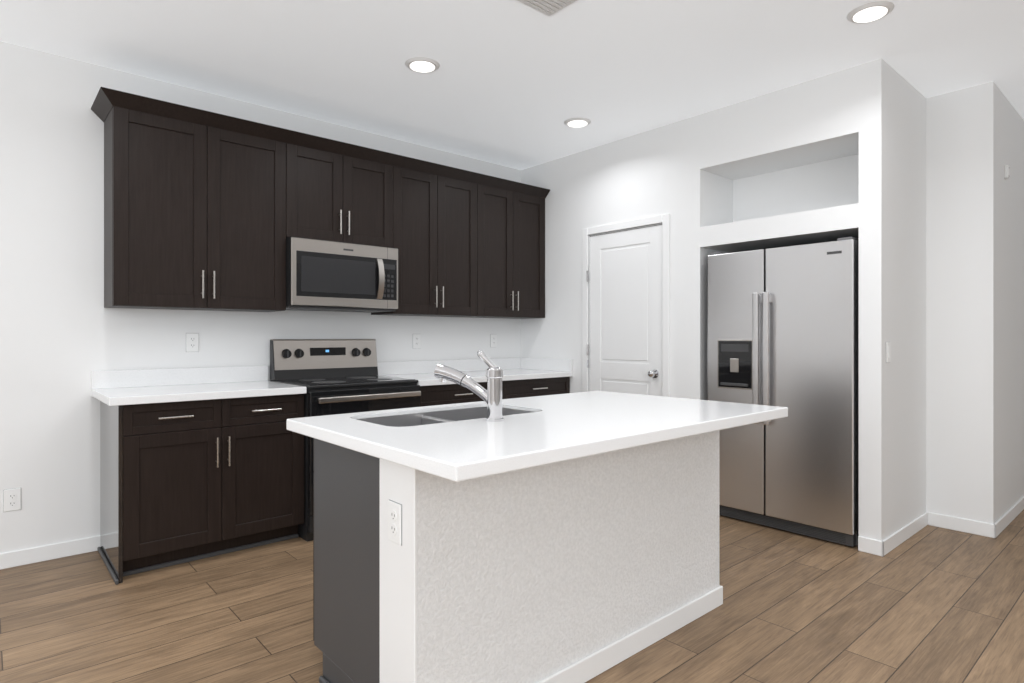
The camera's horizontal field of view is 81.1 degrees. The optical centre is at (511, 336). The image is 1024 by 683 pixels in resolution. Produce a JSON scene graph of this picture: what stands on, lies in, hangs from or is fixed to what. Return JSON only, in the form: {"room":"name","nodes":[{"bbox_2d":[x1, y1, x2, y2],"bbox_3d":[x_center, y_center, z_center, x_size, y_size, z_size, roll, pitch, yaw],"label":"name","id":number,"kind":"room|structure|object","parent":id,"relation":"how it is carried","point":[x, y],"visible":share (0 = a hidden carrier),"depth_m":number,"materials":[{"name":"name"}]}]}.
{"room":"kitchen","nodes":[
{"label":"kitchen","id":0,"kind":"room"},
{"bbox_2d":[0,41,520,552],"bbox_3d":[-2.210,-0.165,3.583,8.000,2.743,0.120,0,0,-41],"label":"wall","id":1,"kind":"structure","parent":0,"point":[64,333],"depth_m":3.32,"materials":[{"name":"white paint"}]},
{"bbox_2d":[3,488,20,511],"bbox_3d":[-2.618,0.855,3.138,0.072,0.116,0.008,0,0,-41],"label":"electrical outlet","id":2,"kind":"object","parent":1,"relation":"attached to","point":[11,499],"visible":1,"depth_m":3.13,"materials":[{"name":"grey plastic"}]},
{"bbox_2d":[0,535,99,569],"bbox_3d":[-3.734,1.165,2.154,3.765,0.083,0.012,0,0,-41],"label":"baseboard","id":3,"kind":"structure","parent":1,"relation":"attached to","point":[16,558],"depth_m":3.23,"materials":[{"name":"white paint"}]},
{"bbox_2d":[186,333,198,351],"bbox_3d":[-1.976,0.035,3.704,0.072,0.116,0.008,0,0,-41],"label":"electrical outlet","id":4,"kind":"object","parent":1,"relation":"attached to","point":[192,342],"visible":1,"depth_m":3.70,"materials":[{"name":"grey plastic"}]},
{"bbox_2d":[99,91,298,311],"bbox_3d":[-1.844,-0.722,3.609,0.984,1.114,0.326,0,0,-41],"label":"upper cabinet","id":5,"kind":"object","parent":1,"relation":"attached to","point":[207,210],"depth_m":3.42,"materials":[{"name":"brown wood"}]},
{"bbox_2d":[299,135,394,247],"bbox_3d":[-1.241,-0.953,4.139,0.762,0.652,0.326,0,0,-41],"label":"upper cabinet","id":6,"kind":"object","parent":1,"relation":"attached to","point":[347,193],"depth_m":4.02,"materials":[{"name":"brown wood"}]},
{"bbox_2d":[286,237,397,312],"bbox_3d":[-1.200,-0.402,4.093,0.756,0.442,0.441,0,0,-41],"label":"microwave","id":7,"kind":"object","parent":6,"relation":"attached to","point":[325,275],"visible":1,"depth_m":3.92,"materials":[{"name":"silver metal"}]},
{"bbox_2d":[413,334,420,348],"bbox_3d":[-0.759,0.035,4.775,0.072,0.116,0.008,0,0,-41],"label":"electrical outlet","id":8,"kind":"object","parent":1,"relation":"attached to","point":[416,340],"visible":1,"depth_m":4.77,"materials":[{"name":"grey plastic"}]},
{"bbox_2d":[371,155,486,317],"bbox_3d":[-0.669,-0.722,4.643,0.900,1.114,0.326,0,0,-41],"label":"upper cabinet","id":9,"kind":"object","parent":1,"relation":"attached to","point":[441,212],"depth_m":4.53,"materials":[{"name":"brown wood"}]},
{"bbox_2d":[377,358,520,373],"bbox_3d":[-0.483,0.242,5.007,1.517,0.102,0.019,0,0,-41],"label":"backsplash","id":10,"kind":"structure","parent":1,"relation":"attached to","point":[504,363],"depth_m":4.92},
{"bbox_2d":[490,334,496,346],"bbox_3d":[-0.161,0.035,5.301,0.072,0.116,0.008,0,0,-41],"label":"electrical outlet","id":11,"kind":"object","parent":1,"relation":"attached to","point":[493,340],"visible":1,"depth_m":5.29,"materials":[{"name":"grey plastic"}]},
{"bbox_2d":[487,175,546,318],"bbox_3d":[-0.124,-0.722,5.122,0.827,1.114,0.326,0,0,-41],"label":"upper cabinet","id":12,"kind":"object","parent":1,"relation":"attached to","point":[515,211],"depth_m":5.04,"materials":[{"name":"brown wood"}]},
{"bbox_2d":[0,509,1023,682],"bbox_3d":[1.637,1.257,1.028,10.400,0.100,9.200,0,0,-41],"label":"floor","id":13,"kind":"structure","parent":0,"point":[929,604],"depth_m":2.57,"materials":[{"name":"brown wood"}]},
{"bbox_2d":[91,365,306,584],"bbox_3d":[-1.783,0.699,3.438,0.970,1.016,0.655,0,0,-41],"label":"base cabinet","id":14,"kind":"object","parent":13,"relation":"on","point":[198,463],"visible":0.94,"depth_m":3.21,"materials":[{"name":"brown wood"}]},
{"bbox_2d":[91,365,306,406],"bbox_3d":[-1.784,0.262,3.440,0.970,0.142,0.652,0,0,-41],"label":"countertop","id":15,"kind":"structure","parent":14,"relation":"on","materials":[{"name":"white stone"}]},
{"bbox_2d":[270,339,420,541],"bbox_3d":[-1.093,0.612,3.970,0.758,1.191,0.715,0,0,-41],"label":"range","id":16,"kind":"object","parent":13,"relation":"on","point":[336,376],"visible":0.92,"depth_m":3.94,"materials":[{"name":"black metal"}]},
{"bbox_2d":[420,382,512,406],"bbox_3d":[-0.543,0.770,4.555,0.828,0.874,0.618,0,0,-41],"label":"base cabinet","id":17,"kind":"object","parent":13,"relation":"on","point":[430,395],"depth_m":4.25,"materials":[{"name":"brown wood"}]},
{"bbox_2d":[377,370,572,385],"bbox_3d":[-0.274,0.313,4.770,1.517,0.040,0.652,0,0,-41],"label":"countertop","id":18,"kind":"structure","parent":17,"relation":"on","point":[477,375],"depth_m":4.65,"materials":[{"name":"white stone"}]},
{"bbox_2d":[313,431,722,682],"bbox_3d":[0.095,0.770,2.445,1.627,0.874,0.748,0,0,-41],"label":"kitchen island","id":19,"kind":"object","parent":13,"relation":"on","point":[567,538],"depth_m":1.98,"materials":[{"name":"paint"}]},
{"bbox_2d":[388,499,401,545],"bbox_3d":[-0.337,0.532,1.716,0.008,0.116,0.072,0,0,-41],"label":"electrical outlet","id":20,"kind":"object","parent":19,"relation":"attached to","point":[394,521],"visible":1,"depth_m":1.71,"materials":[{"name":"grey plastic"}]},
{"bbox_2d":[287,391,787,482],"bbox_3d":[0.171,0.313,2.315,1.700,0.040,1.030,0,0,-41],"label":"island countertop","id":21,"kind":"structure","parent":19,"relation":"on","point":[563,428],"depth_m":1.91,"materials":[{"name":"white stone"}]},
{"bbox_2d":[367,407,522,426],"bbox_3d":[-0.228,0.409,2.284,0.762,0.203,0.411,0,0,-41],"label":"sink","id":22,"kind":"object","parent":21,"relation":"in","point":[460,412],"depth_m":2.42,"materials":[{"name":"grey metal"}]},
{"bbox_2d":[434,351,506,422],"bbox_3d":[-0.156,0.176,2.141,0.146,0.233,0.258,0,0,-41],"label":"faucet","id":23,"kind":"object","parent":21,"relation":"on","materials":[{"name":"silver metal"}]},
{"bbox_2d":[513,378,569,397],"bbox_3d":[-0.026,0.770,5.010,0.828,0.874,0.618,0,0,-41],"label":"drawer","id":24,"kind":"object","parent":13,"relation":"on","point":[532,387],"depth_m":4.83,"materials":[{"name":"brown wood"}]},
{"bbox_2d":[708,237,858,546],"bbox_3d":[1.877,0.320,3.943,0.788,1.775,0.910,0,0,-41],"label":"refrigerator","id":25,"kind":"object","parent":13,"relation":"on","point":[783,326],"visible":0.79,"depth_m":3.64,"materials":[{"name":"grey metal"}]},
{"bbox_2d":[0,0,1023,169],"bbox_3d":[1.637,-1.586,1.028,10.400,0.100,9.200,0,0,-41],"label":"ceiling","id":26,"kind":"structure","parent":0,"point":[515,84],"depth_m":3.25,"materials":[{"name":"white paint"}]},
{"bbox_2d":[405,57,439,72],"bbox_3d":[-0.506,-1.529,3.381,0.196,0.013,0.196,0,0,-41],"label":"recessed light","id":27,"kind":"object","parent":26,"relation":"in","point":[422,64],"visible":0.96,"depth_m":3.36,"materials":[{"name":"white paint"}]},
{"bbox_2d":[517,0,577,16],"bbox_3d":[0.109,-1.529,2.667,0.360,0.014,0.200,0,0,-41],"label":"ceiling vent","id":28,"kind":"object","parent":26,"relation":"in","point":[549,8],"visible":1,"depth_m":2.75,"materials":[{"name":"white metal"}]},
{"bbox_2d":[564,117,590,127],"bbox_3d":[0.469,-1.529,4.287,0.196,0.013,0.196,0,0,-41],"label":"recessed light","id":29,"kind":"object","parent":26,"relation":"in","point":[577,122],"visible":0.96,"depth_m":4.25,"materials":[{"name":"white paint"}]},
{"bbox_2d":[846,1,893,23],"bbox_3d":[1.694,-1.529,2.834,0.196,0.013,0.196,0,0,-41],"label":"recessed light","id":30,"kind":"object","parent":26,"relation":"in","point":[870,12],"visible":0.96,"depth_m":2.81,"materials":[{"name":"white paint"}]},
{"bbox_2d":[521,58,925,540],"bbox_3d":[1.415,-0.165,4.724,0.950,2.743,2.958,0,0,-41],"label":"wall","id":31,"kind":"structure","parent":0,"point":[835,156],"depth_m":3.83,"materials":[{"name":"white paint"}]},
{"bbox_2d":[521,358,572,369],"bbox_3d":[0.295,0.242,5.257,0.020,0.102,0.633,0,0,-41],"label":"backsplash","id":32,"kind":"structure","parent":31,"relation":"attached to","point":[526,363],"depth_m":5.24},
{"bbox_2d":[587,224,661,395],"bbox_3d":[0.848,0.186,4.623,0.112,2.018,0.711,0,0,-41],"label":"pantry door","id":33,"kind":"structure","parent":31,"relation":"in","point":[625,311],"depth_m":4.62,"materials":[{"name":"white paint"}]},
{"bbox_2d":[582,213,669,396],"bbox_3d":[0.902,0.159,4.664,0.129,2.096,0.834,0,0,-41],"label":"door frame","id":34,"kind":"structure","parent":31,"relation":"attached to","point":[664,220],"depth_m":4.46,"materials":[{"name":"white paint"}]},
{"bbox_2d":[886,342,890,362],"bbox_3d":[2.120,0.087,3.367,0.072,0.116,0.009,0,0,-41],"label":"light switch","id":35,"kind":"object","parent":31,"relation":"attached to","point":[888,352],"visible":1,"depth_m":3.35,"materials":[{"name":"grey plastic"}]},
{"bbox_2d":[878,512,930,556],"bbox_3d":[2.351,1.165,3.568,0.852,0.083,0.015,0,0,-41],"label":"baseboard","id":36,"kind":"structure","parent":31,"relation":"attached to","point":[894,540],"depth_m":3.51,"materials":[{"name":"white paint"}]},
{"bbox_2d":[926,81,1023,523],"bbox_3d":[3.740,-0.165,4.572,2.560,2.743,0.342,0,0,-41],"label":"wall","id":37,"kind":"structure","parent":0,"point":[974,326],"depth_m":3.75,"materials":[{"name":"white paint"}]},
{"bbox_2d":[1004,165,1009,179],"bbox_3d":[3.153,-1.050,3.813,0.048,0.088,0.021,0,0,-41],"label":"detector","id":38,"kind":"object","parent":37,"relation":"attached to","point":[1006,172],"visible":0.98,"depth_m":3.80,"materials":[{"name":"white plastic"}]},
{"bbox_2d":[990,496,1023,537],"bbox_3d":[3.807,1.165,4.395,2.452,0.083,0.012,0,0,-41],"label":"baseboard","id":39,"kind":"structure","parent":37,"relation":"attached to","point":[996,528],"depth_m":3.79,"materials":[{"name":"white paint"}]}
]}

